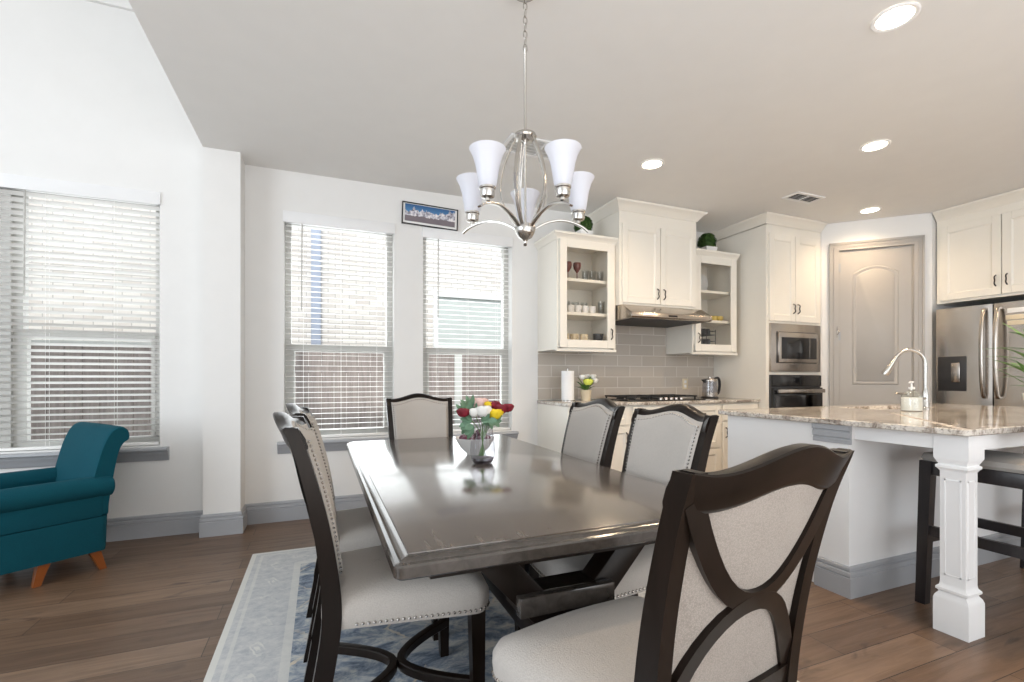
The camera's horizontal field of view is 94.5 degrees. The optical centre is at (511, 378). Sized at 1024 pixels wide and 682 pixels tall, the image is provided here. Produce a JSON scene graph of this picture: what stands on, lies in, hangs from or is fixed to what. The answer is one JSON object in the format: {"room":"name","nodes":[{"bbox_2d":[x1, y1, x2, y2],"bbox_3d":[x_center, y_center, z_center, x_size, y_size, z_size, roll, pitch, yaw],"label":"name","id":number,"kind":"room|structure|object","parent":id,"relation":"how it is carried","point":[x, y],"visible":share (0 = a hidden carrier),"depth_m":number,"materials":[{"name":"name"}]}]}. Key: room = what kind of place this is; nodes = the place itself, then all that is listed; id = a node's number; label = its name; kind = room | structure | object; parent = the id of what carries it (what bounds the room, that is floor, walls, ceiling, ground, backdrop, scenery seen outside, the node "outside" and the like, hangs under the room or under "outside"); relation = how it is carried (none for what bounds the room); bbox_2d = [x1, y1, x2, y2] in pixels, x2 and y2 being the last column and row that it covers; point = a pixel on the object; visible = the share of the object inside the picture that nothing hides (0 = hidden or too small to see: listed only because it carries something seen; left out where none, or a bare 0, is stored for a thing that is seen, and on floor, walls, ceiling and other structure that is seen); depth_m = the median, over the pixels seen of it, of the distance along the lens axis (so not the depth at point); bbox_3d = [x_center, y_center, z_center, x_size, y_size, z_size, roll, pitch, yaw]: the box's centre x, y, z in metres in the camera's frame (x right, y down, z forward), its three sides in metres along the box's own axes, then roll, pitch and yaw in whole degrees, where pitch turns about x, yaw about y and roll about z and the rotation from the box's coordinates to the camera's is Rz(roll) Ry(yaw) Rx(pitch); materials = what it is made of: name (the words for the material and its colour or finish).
{"room":"dining room","nodes":[
{"label":"dining room","id":0,"kind":"room"},
{"bbox_2d":[0,0,202,518],"bbox_3d":[-4.360,-0.915,2.788,4.400,4.150,0.447,0,0,-22],"label":"wall","id":1,"kind":"structure","parent":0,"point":[86,96],"depth_m":3.41,"materials":[{"name":"paint"}]},
{"bbox_2d":[0,173,160,451],"bbox_3d":[-3.389,-0.437,3.193,1.709,1.856,0.086,0,0,-22],"label":"window blind","id":2,"kind":"object","parent":1,"relation":"attached to","point":[13,182],"visible":0.9,"depth_m":3.33,"materials":[{"name":"white paint"}]},
{"bbox_2d":[0,188,168,468],"bbox_3d":[-3.399,-0.367,3.213,1.820,1.945,0.236,0,0,-22],"label":"window","id":3,"kind":"structure","parent":1,"relation":"attached to","point":[27,392],"depth_m":3.27,"materials":[{"name":"plastic"}]},
{"bbox_2d":[106,510,202,541],"bbox_3d":[-4.257,1.079,2.800,4.200,0.162,0.020,0,0,-22],"label":"baseboard","id":4,"kind":"structure","parent":1,"relation":"attached to","point":[177,523],"depth_m":3.45,"materials":[{"name":"grey paint"}]},
{"bbox_2d":[203,147,244,514],"bbox_3d":[-2.189,-0.267,3.607,0.240,2.853,0.216,0,0,-22],"label":"wall pillar","id":5,"kind":"structure","parent":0,"point":[223,170],"depth_m":3.51,"materials":[{"name":"paint"}]},
{"bbox_2d":[199,504,246,537],"bbox_3d":[-2.185,1.079,3.598,0.280,0.162,0.236,0,0,-22],"label":"baseboard","id":6,"kind":"structure","parent":5,"relation":"attached to","point":[229,523],"depth_m":3.50,"materials":[{"name":"grey paint"}]},
{"bbox_2d":[245,165,713,503],"bbox_3d":[1.326,-0.317,5.265,8.000,2.953,0.252,0,0,-22],"label":"wall","id":7,"kind":"structure","parent":0,"point":[270,476],"depth_m":4.21,"materials":[{"name":"paint"}]},
{"bbox_2d":[245,494,367,524],"bbox_3d":[-0.927,1.079,4.222,2.560,0.162,0.020,0,0,-22],"label":"baseboard","id":8,"kind":"structure","parent":7,"relation":"attached to","point":[289,510],"depth_m":3.85,"materials":[{"name":"grey paint"}]},
{"bbox_2d":[277,437,388,453],"bbox_3d":[-1.457,0.565,4.037,0.970,0.100,0.166,0,0,-22],"label":"trim","id":9,"kind":"structure","parent":7,"relation":"attached to","point":[329,444],"depth_m":3.97,"materials":[{"name":"grey paint"}]},
{"bbox_2d":[285,223,392,434],"bbox_3d":[-1.498,-0.417,4.140,0.880,1.845,0.085,0,0,-22],"label":"window","id":10,"kind":"structure","parent":7,"relation":"in","point":[289,354],"depth_m":4.11,"materials":[{"name":"plastic"}]},
{"bbox_2d":[283,210,394,437],"bbox_3d":[-1.461,-0.432,4.048,0.894,1.866,0.086,0,0,-22],"label":"window blind","id":11,"kind":"object","parent":10,"relation":"attached to","point":[291,217],"visible":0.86,"depth_m":4.03,"materials":[{"name":"white paint"}]},
{"bbox_2d":[401,201,457,230],"bbox_3d":[-0.740,-1.467,4.296,0.510,0.196,0.021,2,-1,-22],"label":"framed picture","id":12,"kind":"object","parent":7,"relation":"attached to","point":[417,214],"visible":1,"depth_m":4.29,"materials":[{"name":"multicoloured paper"}]},
{"bbox_2d":[423,238,507,428],"bbox_3d":[-0.450,-0.417,4.563,0.868,1.845,0.085,0,0,-22],"label":"window","id":13,"kind":"structure","parent":7,"relation":"in","point":[504,344],"depth_m":4.65,"materials":[{"name":"plastic"}]},
{"bbox_2d":[422,227,512,431],"bbox_3d":[-0.413,-0.432,4.471,0.882,1.866,0.086,0,0,-22],"label":"window blind","id":14,"kind":"object","parent":13,"relation":"attached to","point":[427,233],"visible":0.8,"depth_m":4.46,"materials":[{"name":"white paint"}]},
{"bbox_2d":[453,431,518,438],"bbox_3d":[-0.409,0.565,4.460,0.958,0.100,0.166,0,0,-22],"label":"trim","id":15,"kind":"structure","parent":7,"relation":"attached to","point":[513,434],"depth_m":4.52,"materials":[{"name":"grey paint"}]},
{"bbox_2d":[534,230,617,352],"bbox_3d":[0.617,-0.795,4.604,0.681,1.090,0.466,0,0,-22],"label":"upper cabinet","id":16,"kind":"object","parent":7,"relation":"attached to","point":[595,253],"visible":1,"depth_m":4.53,"materials":[{"name":"white paint"}]},
{"bbox_2d":[567,261,571,277],"bbox_3d":[0.534,-1.023,4.529,0.076,0.175,0.076,0,0,-22],"label":"goblet","id":17,"kind":"object","parent":16,"relation":"on","point":[569,263],"visible":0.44,"depth_m":4.50,"materials":[{"name":"red glass"}]},
{"bbox_2d":[567,305,574,311],"bbox_3d":[0.568,-0.658,4.516,0.084,0.075,0.072,0,0,32],"label":"teacup","id":18,"kind":"object","parent":16,"relation":"on","point":[570,308],"visible":0.73,"depth_m":4.49,"materials":[{"name":"white ceramic"}]},
{"bbox_2d":[570,334,578,339],"bbox_3d":[0.604,-0.388,4.541,0.100,0.072,0.087,0,0,31],"label":"mug","id":19,"kind":"object","parent":16,"relation":"in","point":[572,336],"visible":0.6,"depth_m":4.51,"materials":[{"name":"beige ceramic"}]},
{"bbox_2d":[573,262,580,272],"bbox_3d":[0.627,-1.023,4.566,0.076,0.175,0.076,0,0,-22],"label":"goblet","id":20,"kind":"object","parent":16,"relation":"on","point":[576,265],"visible":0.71,"depth_m":4.54,"materials":[{"name":"red glass"}]},
{"bbox_2d":[575,305,581,311],"bbox_3d":[0.640,-0.658,4.545,0.084,0.075,0.072,0,0,32],"label":"teacup","id":21,"kind":"object","parent":16,"relation":"on","point":[578,308],"visible":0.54,"depth_m":4.52,"materials":[{"name":"white ceramic"}]},
{"bbox_2d":[574,216,592,234],"bbox_3d":[0.693,-1.461,4.614,0.194,0.240,0.195,0,0,-22],"label":"boxwood topiary","id":22,"kind":"object","parent":16,"relation":"on","point":[587,223],"visible":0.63,"depth_m":4.55,"materials":[{"name":"green plant"}]},
{"bbox_2d":[576,229,592,234],"bbox_3d":[0.694,-1.381,4.615,0.148,0.081,0.148,0,0,-22],"label":"pot","id":23,"kind":"object","parent":22,"relation":"attached to","point":[577,230],"depth_m":4.56,"materials":[{"name":"white ceramic"}]},
{"bbox_2d":[579,334,587,339],"bbox_3d":[0.701,-0.388,4.580,0.100,0.072,0.087,0,0,31],"label":"mug","id":24,"kind":"object","parent":16,"relation":"in","point":[582,336],"visible":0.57,"depth_m":4.55,"materials":[{"name":"beige ceramic"}]},
{"bbox_2d":[582,306,588,312],"bbox_3d":[0.713,-0.658,4.574,0.084,0.075,0.072,0,0,32],"label":"teacup","id":25,"kind":"object","parent":16,"relation":"on","point":[585,309],"visible":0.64,"depth_m":4.55,"materials":[{"name":"white ceramic"}]},
{"bbox_2d":[567,278,606,290],"bbox_3d":[0.623,-0.921,4.645,0.592,0.028,0.368,0,0,-22],"label":"shelf","id":26,"kind":"object","parent":16,"relation":"attached to","point":[573,284],"depth_m":4.63,"materials":[{"name":"white paint"}]},
{"bbox_2d":[567,312,606,320],"bbox_3d":[0.623,-0.606,4.645,0.592,0.028,0.368,0,0,-22],"label":"shelf","id":27,"kind":"object","parent":16,"relation":"attached to","point":[571,316],"depth_m":4.56,"materials":[{"name":"white paint"}]},
{"bbox_2d":[589,306,595,312],"bbox_3d":[0.785,-0.658,4.603,0.084,0.075,0.072,0,0,32],"label":"teacup","id":28,"kind":"object","parent":16,"relation":"on","point":[592,309],"visible":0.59,"depth_m":4.58,"materials":[{"name":"white ceramic"}]},
{"bbox_2d":[593,333,602,339],"bbox_3d":[0.842,-0.393,4.636,0.102,0.081,0.116,0,0,16],"label":"mug","id":29,"kind":"object","parent":16,"relation":"in","point":[598,336],"visible":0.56,"depth_m":4.60,"materials":[{"name":"ceramic"}]},
{"bbox_2d":[586,197,707,308],"bbox_3d":[1.382,-1.196,4.869,1.092,0.988,0.548,0,0,-22],"label":"upper cabinet","id":30,"kind":"object","parent":7,"relation":"attached to","point":[655,248],"visible":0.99,"depth_m":4.65,"materials":[{"name":"white paint"}]},
{"bbox_2d":[615,304,711,327],"bbox_3d":[1.424,-0.629,4.823,0.960,0.146,0.654,0,0,-22],"label":"range hood","id":31,"kind":"object","parent":30,"relation":"attached to","point":[625,315],"visible":0.97,"depth_m":4.58,"materials":[{"name":"silver metal"}]},
{"bbox_2d":[682,379,687,388],"bbox_3d":[1.969,0.065,5.383,0.080,0.120,0.010,0,0,-22],"label":"wall outlet","id":32,"kind":"object","parent":7,"relation":"attached to","point":[684,381],"visible":1,"depth_m":5.38,"materials":[{"name":"beige plastic"}]},
{"bbox_2d":[666,248,739,354],"bbox_3d":[2.089,-0.795,5.198,0.623,1.090,0.466,0,0,-22],"label":"upper cabinet","id":33,"kind":"object","parent":7,"relation":"attached to","point":[719,268],"visible":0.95,"depth_m":5.11,"materials":[{"name":"white paint"}]},
{"bbox_2d":[701,274,707,289],"bbox_3d":[2.129,-1.060,5.360,0.236,0.233,0.050,0,0,-21],"label":"dinner plate","id":34,"kind":"object","parent":33,"relation":"on","point":[704,282],"visible":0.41,"depth_m":5.36,"materials":[{"name":"white ceramic"}]},
{"bbox_2d":[697,233,717,250],"bbox_3d":[2.141,-1.467,5.198,0.205,0.252,0.204,0,0,-22],"label":"boxwood topiary","id":35,"kind":"object","parent":33,"relation":"on","point":[707,241],"visible":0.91,"depth_m":5.13,"materials":[{"name":"green plant"}]},
{"bbox_2d":[699,246,717,250],"bbox_3d":[2.140,-1.383,5.199,0.156,0.085,0.156,0,0,-22],"label":"pot","id":36,"kind":"object","parent":33,"relation":"on","point":[700,247],"depth_m":5.13,"materials":[{"name":"white ceramic"}]},
{"bbox_2d":[701,329,715,343],"bbox_3d":[2.050,-0.438,5.168,0.257,0.170,0.198,0,0,-22],"label":"wire rack","id":37,"kind":"object","parent":33,"relation":"in","point":[706,334],"visible":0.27,"depth_m":5.11,"materials":[{"name":"metal"}]},
{"bbox_2d":[701,290,729,299],"bbox_3d":[2.076,-0.921,5.231,0.575,0.028,0.368,0,0,-22],"label":"shelf","id":38,"kind":"object","parent":33,"relation":"attached to","point":[705,294],"depth_m":5.19,"materials":[{"name":"white paint"}]},
{"bbox_2d":[701,320,729,326],"bbox_3d":[2.076,-0.606,5.231,0.575,0.028,0.368,0,0,-22],"label":"shelf","id":39,"kind":"object","parent":33,"relation":"attached to","point":[714,323],"depth_m":5.22,"materials":[{"name":"white paint"}]},
{"bbox_2d":[0,519,1023,681],"bbox_3d":[0.759,1.190,0.791,12.400,0.060,8.100,0,0,-22],"label":"floor","id":40,"kind":"structure","parent":0,"point":[159,610],"depth_m":2.24,"materials":[{"name":"brown wood"}]},
{"bbox_2d":[0,422,128,587],"bbox_3d":[-2.862,0.728,2.827,0.740,0.864,0.732,0,0,31],"label":"armchair","id":41,"kind":"object","parent":40,"relation":"on","point":[59,512],"visible":1,"depth_m":2.74,"materials":[{"name":"teal fabric"}]},
{"bbox_2d":[203,546,798,681],"bbox_3d":[-0.155,1.155,2.080,2.100,0.009,3.050,0,0,-22],"label":"area rug","id":42,"kind":"object","parent":40,"relation":"on","point":[264,637],"visible":0.39,"depth_m":2.11,"materials":[{"name":"grey carpet"}]},
{"bbox_2d":[286,403,437,662],"bbox_3d":[-0.677,0.630,2.199,0.690,1.042,0.554,0,0,-22],"label":"dining chair","id":43,"kind":"object","parent":42,"relation":"on","point":[356,527],"visible":0.34,"depth_m":2.02,"materials":[{"name":"beige fabric"}]},
{"bbox_2d":[273,412,489,681],"bbox_3d":[-0.454,0.630,1.648,0.690,1.042,0.554,0,0,-22],"label":"dining chair","id":44,"kind":"object","parent":42,"relation":"on","point":[359,588],"visible":0.88,"depth_m":1.48,"materials":[{"name":"beige fabric"}]},
{"bbox_2d":[385,393,452,439],"bbox_3d":[-0.569,0.630,3.140,0.554,1.042,0.690,0,0,-22],"label":"dining chair","id":45,"kind":"object","parent":42,"relation":"on","point":[416,415],"visible":0.41,"depth_m":3.34,"materials":[{"name":"beige fabric"}]},
{"bbox_2d":[346,434,665,628],"bbox_3d":[-0.156,0.775,2.228,1.078,0.751,2.140,0,0,-22],"label":"dining table","id":46,"kind":"object","parent":42,"relation":"on","point":[436,512],"visible":0.75,"depth_m":1.46,"materials":[{"name":"brown wood"}]},
{"bbox_2d":[455,436,494,454],"bbox_3d":[-0.196,0.356,2.503,0.212,0.088,0.212,0,0,-22],"label":"fruit bowl","id":47,"kind":"object","parent":46,"relation":"on","point":[475,445],"visible":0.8,"depth_m":2.43,"materials":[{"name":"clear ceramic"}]},
{"bbox_2d":[470,421,494,463],"bbox_3d":[-0.139,0.294,2.236,0.119,0.212,0.119,0,0,-22],"label":"flower vase","id":48,"kind":"object","parent":46,"relation":"on","point":[476,459],"visible":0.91,"depth_m":2.20,"materials":[{"name":"clear glass"}]},
{"bbox_2d":[455,395,513,455],"bbox_3d":[-0.133,0.221,2.235,0.282,0.291,0.166,0,0,4],"label":"bouquet","id":49,"kind":"object","parent":48,"relation":"on","point":[491,412],"visible":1,"depth_m":2.20,"materials":[{"name":"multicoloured plant"}]},
{"bbox_2d":[506,570,594,609],"bbox_3d":[0.138,0.643,1.446,0.300,0.049,0.088,0,0,-22],"label":"table base","id":50,"kind":"object","parent":46,"relation":"attached to","point":[581,577],"depth_m":1.43,"materials":[{"name":"brown wood"}]},
{"bbox_2d":[515,398,624,631],"bbox_3d":[0.204,0.630,2.478,0.690,1.042,0.554,0,0,-22],"label":"dining chair","id":51,"kind":"object","parent":42,"relation":"on","point":[592,427],"visible":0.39,"depth_m":2.50,"materials":[{"name":"beige fabric"}]},
{"bbox_2d":[525,404,718,599],"bbox_3d":[0.423,0.630,1.909,0.690,1.042,0.554,0,0,-22],"label":"dining chair","id":52,"kind":"object","parent":42,"relation":"on","point":[661,441],"visible":0.35,"depth_m":1.90,"materials":[{"name":"beige fabric"}]},
{"bbox_2d":[491,443,853,681],"bbox_3d":[0.328,0.630,1.069,0.554,1.042,0.690,0,0,-30],"label":"dining chair","id":53,"kind":"object","parent":42,"relation":"on","point":[736,550],"visible":1,"depth_m":0.83,"materials":[{"name":"brown wood"}]},
{"bbox_2d":[538,404,629,471],"bbox_3d":[0.687,0.706,4.524,0.659,0.908,0.664,0,0,-22],"label":"base cabinet","id":54,"kind":"object","parent":40,"relation":"on","point":[552,419],"visible":0.3,"depth_m":4.35,"materials":[{"name":"white paint"}]},
{"bbox_2d":[537,397,759,406],"bbox_3d":[1.424,0.235,4.825,2.283,0.030,0.633,0,0,-22],"label":"countertop","id":55,"kind":"structure","parent":54,"relation":"on","point":[720,399],"depth_m":4.57,"materials":[{"name":"stone"}]},
{"bbox_2d":[560,368,574,400],"bbox_3d":[0.536,0.059,4.551,0.140,0.322,0.140,0,0,-22],"label":"paper towel roll","id":56,"kind":"object","parent":55,"relation":"on","point":[567,377],"visible":0.94,"depth_m":4.50,"materials":[{"name":"white paper"}]},
{"bbox_2d":[577,374,597,400],"bbox_3d":[0.730,0.090,4.607,0.218,0.259,0.196,0,0,-22],"label":"flower pot","id":57,"kind":"object","parent":55,"relation":"on","point":[589,379],"visible":1,"depth_m":4.58,"materials":[{"name":"beige ceramic"}]},
{"bbox_2d":[605,394,704,401],"bbox_3d":[1.423,0.197,4.812,0.900,0.046,0.520,0,0,-22],"label":"gas cooktop","id":58,"kind":"object","parent":55,"relation":"in","point":[653,397],"visible":0.98,"depth_m":4.65,"materials":[{"name":"metal"}]},
{"bbox_2d":[701,377,720,398],"bbox_3d":[2.183,0.102,5.185,0.236,0.236,0.179,0,0,9],"label":"electric kettle","id":59,"kind":"object","parent":55,"relation":"on","point":[708,395],"visible":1,"depth_m":5.14,"materials":[{"name":"metal"}]},
{"bbox_2d":[630,404,671,424],"bbox_3d":[1.252,0.706,4.753,0.559,0.908,0.664,0,0,-22],"label":"base cabinet","id":60,"kind":"object","parent":40,"relation":"on","point":[632,407],"visible":0.02,"depth_m":4.44,"materials":[{"name":"white paint"}]},
{"bbox_2d":[688,403,719,471],"bbox_3d":[1.758,0.706,4.957,0.529,0.908,0.664,0,0,-22],"label":"base cabinet","id":61,"kind":"object","parent":40,"relation":"on","point":[713,462],"visible":0.14,"depth_m":4.75,"materials":[{"name":"white paint"}]},
{"bbox_2d":[720,402,757,469],"bbox_3d":[2.244,0.706,5.153,0.517,0.908,0.664,0,0,-22],"label":"base cabinet","id":62,"kind":"object","parent":40,"relation":"on","point":[745,405],"visible":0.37,"depth_m":4.80,"materials":[{"name":"white paint"}]},
{"bbox_2d":[711,212,827,407],"bbox_3d":[2.859,-0.265,5.332,0.906,2.850,0.782,0,0,-22],"label":"tall cabinet","id":63,"kind":"object","parent":40,"relation":"on","point":[778,262],"visible":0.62,"depth_m":5.06,"materials":[{"name":"white paint"}]},
{"bbox_2d":[769,323,819,371],"bbox_3d":[2.972,-0.321,5.169,0.748,0.505,0.358,0,0,-22],"label":"microwave","id":64,"kind":"object","parent":63,"relation":"in","point":[792,347],"visible":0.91,"depth_m":4.99,"materials":[{"name":"silver metal"}]},
{"bbox_2d":[769,375,824,407],"bbox_3d":[2.951,0.353,5.220,0.748,0.774,0.548,0,0,-22],"label":"wall oven","id":65,"kind":"object","parent":63,"relation":"in","point":[785,391],"visible":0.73,"depth_m":4.99,"materials":[{"name":"metal"}]},
{"bbox_2d":[728,409,1023,642],"bbox_3d":[2.797,0.706,3.095,2.356,0.909,1.294,0,0,-22],"label":"kitchen island","id":66,"kind":"object","parent":40,"relation":"on","point":[868,545],"visible":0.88,"depth_m":2.56,"materials":[{"name":"white paint"}]},
{"bbox_2d":[718,403,1023,435],"bbox_3d":[2.816,0.235,3.118,2.445,0.030,1.385,0,0,-22],"label":"island countertop","id":67,"kind":"structure","parent":66,"relation":"on","point":[944,419],"depth_m":2.74,"materials":[{"name":"stone"}]},
{"bbox_2d":[882,348,930,408],"bbox_3d":[2.858,0.002,3.439,0.163,0.436,0.250,0,0,-28],"label":"kitchen faucet","id":68,"kind":"object","parent":67,"relation":"on","point":[925,394],"visible":0.87,"depth_m":3.38,"materials":[{"name":"silver metal"}]},
{"bbox_2d":[900,381,923,410],"bbox_3d":[2.677,0.119,3.172,0.120,0.199,0.120,0,0,-22],"label":"soap bottle","id":69,"kind":"object","parent":67,"relation":"on","point":[907,403],"visible":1,"depth_m":3.13,"materials":[{"name":"white ceramic"}]},
{"bbox_2d":[975,323,1023,399],"bbox_3d":[2.958,-0.061,2.636,0.567,0.562,0.536,0,0,-22],"label":"potted plant","id":70,"kind":"object","parent":67,"relation":"on","point":[1021,367],"visible":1,"depth_m":2.69,"materials":[{"name":"green plant"}]},
{"bbox_2d":[915,450,1023,604],"bbox_3d":[2.405,0.616,2.312,0.454,1.092,0.516,0,0,-22],"label":"counter stool","id":71,"kind":"object","parent":40,"relation":"on","point":[999,468],"visible":0.5,"depth_m":2.42,"materials":[{"name":"black wood"}]},
{"bbox_2d":[936,300,1023,406],"bbox_3d":[4.769,0.228,4.462,0.916,1.825,0.937,0,0,-22],"label":"refrigerator","id":72,"kind":"object","parent":40,"relation":"on","point":[963,375],"visible":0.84,"depth_m":4.44,"materials":[{"name":"silver metal"}]},
{"bbox_2d":[1006,314,1023,319],"bbox_3d":[4.473,-0.545,4.193,0.008,0.042,0.150,0,0,-22],"label":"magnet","id":73,"kind":"object","parent":72,"relation":"attached to","point":[1015,316],"visible":1,"depth_m":4.20,"materials":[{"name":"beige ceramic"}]},
{"bbox_2d":[1007,319,1023,324],"bbox_3d":[4.476,-0.495,4.184,0.008,0.042,0.150,0,0,-22],"label":"magnet","id":74,"kind":"object","parent":72,"relation":"attached to","point":[1011,322],"visible":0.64,"depth_m":4.20,"materials":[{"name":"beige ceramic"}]},
{"bbox_2d":[1007,307,1023,312],"bbox_3d":[4.476,-0.605,4.184,0.008,0.042,0.150,0,0,-22],"label":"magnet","id":75,"kind":"object","parent":72,"relation":"attached to","point":[1018,309],"visible":1,"depth_m":4.20,"materials":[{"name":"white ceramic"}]},
{"bbox_2d":[1020,489,1023,567],"bbox_3d":[3.420,0.616,2.748,0.454,1.092,0.516,0,0,-22],"label":"counter stool","id":76,"kind":"object","parent":40,"relation":"on","point":[1022,516],"visible":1,"depth_m":2.90,"materials":[{"name":"black wood"}]},
{"bbox_2d":[128,0,1023,232],"bbox_3d":[2.799,-1.733,1.615,8.000,0.080,8.100,0,0,-22],"label":"ceiling","id":77,"kind":"structure","parent":0,"point":[746,106],"depth_m":2.80,"materials":[{"name":"paint"}]},
{"bbox_2d":[456,0,593,245],"bbox_3d":[0.075,-1.139,2.050,0.605,1.109,0.614,0,0,-22],"label":"chandelier","id":78,"kind":"object","parent":77,"relation":"hanging from","point":[562,154],"visible":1,"depth_m":2.02,"materials":[{"name":"silver metal"}]},
{"bbox_2d":[503,133,581,160],"bbox_3d":[0.208,-1.686,3.492,0.560,0.012,0.260,0,0,-22],"label":"ceiling vent","id":79,"kind":"object","parent":77,"relation":"in","point":[530,150],"visible":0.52,"depth_m":3.47,"materials":[{"name":"white metal"}]},
{"bbox_2d":[640,159,663,169],"bbox_3d":[1.107,-1.688,3.743,0.188,0.008,0.188,0,0,-22],"label":"recessed light","id":80,"kind":"object","parent":77,"relation":"in","point":[651,164],"visible":1,"depth_m":3.74,"materials":[{"name":"white paint"}]},
{"bbox_2d":[782,191,825,203],"bbox_3d":[2.729,-1.686,4.433,0.360,0.012,0.170,0,0,-22],"label":"ceiling vent","id":81,"kind":"object","parent":77,"relation":"in","point":[801,197],"visible":1,"depth_m":4.43,"materials":[{"name":"white metal"}]},
{"bbox_2d":[858,207,881,213],"bbox_3d":[3.603,-1.688,4.767,0.188,0.008,0.188,0,0,-22],"label":"recessed light","id":82,"kind":"object","parent":77,"relation":"in","point":[871,209],"visible":1,"depth_m":4.77,"materials":[{"name":"white paint"}]},
{"bbox_2d":[859,139,890,151],"bbox_3d":[2.641,-1.688,3.445,0.188,0.008,0.188,0,0,-22],"label":"recessed light","id":83,"kind":"object","parent":77,"relation":"in","point":[876,145],"visible":1,"depth_m":3.44,"materials":[{"name":"white paint"}]},
{"bbox_2d":[870,2,920,32],"bbox_3d":[1.795,-1.688,2.220,0.188,0.008,0.188,0,0,-22],"label":"recessed light","id":84,"kind":"object","parent":77,"relation":"in","point":[897,16],"visible":1,"depth_m":2.22,"materials":[{"name":"white paint"}]},
{"bbox_2d":[820,232,821,387],"bbox_3d":[3.312,-0.267,5.559,0.105,2.853,0.712,0,0,-22],"label":"wall","id":85,"kind":"structure","parent":0,"point":[821,232],"depth_m":5.21,"materials":[{"name":"paint"}]},
{"bbox_2d":[822,213,931,405],"bbox_3d":[3.878,-0.267,5.085,0.956,2.853,0.120,0,0,23],"label":"wall","id":86,"kind":"structure","parent":0,"point":[917,224],"depth_m":5.05,"materials":[{"name":"paint"}]},
{"bbox_2d":[829,235,924,405],"bbox_3d":[3.867,-0.154,5.061,0.825,2.628,0.174,0,0,23],"label":"door","id":87,"kind":"structure","parent":86,"relation":"in","point":[877,286],"depth_m":5.03,"materials":[{"name":"beige paint"}]},
{"bbox_2d":[932,213,957,402],"bbox_3d":[4.649,-0.267,5.040,0.805,2.853,0.100,0,0,-22],"label":"wall","id":88,"kind":"structure","parent":0,"point":[935,306],"depth_m":4.86,"materials":[{"name":"paint"}]},
{"bbox_3d":[6.273,-0.267,2.894,0.600,2.853,7.872,0,0,-22],"label":"wall","id":89,"kind":"structure","parent":0,"visible":0},
{"bbox_2d":[932,187,1023,306],"bbox_3d":[4.852,-1.222,4.508,0.826,0.935,1.010,0,0,-22],"label":"upper cabinet","id":90,"kind":"object","parent":89,"relation":"attached to","point":[980,243],"visible":1,"depth_m":4.52,"materials":[{"name":"white paint"}]},
{"label":"outside","id":91,"kind":"structure","parent":0,"visible":0},
{"bbox_3d":[-2.089,1.585,9.186,21.000,0.050,9.400,0,0,-22],"label":"ground","id":92,"kind":"structure","parent":91,"visible":0},
{"bbox_2d":[29,197,500,428],"bbox_3d":[-1.618,-1.390,8.017,21.000,5.900,0.320,0,0,-22],"label":"house","id":93,"kind":"structure","parent":92,"relation":"on","point":[368,338],"depth_m":7.50,"materials":[{"name":"brick"}]},
{"bbox_2d":[31,340,499,439],"bbox_3d":[-1.388,0.578,6.131,20.014,1.925,0.110,0,0,-22],"label":"fence","id":94,"kind":"object","parent":92,"relation":"on","point":[331,365],"visible":0.02,"depth_m":5.71,"materials":[{"name":"grey wood"}]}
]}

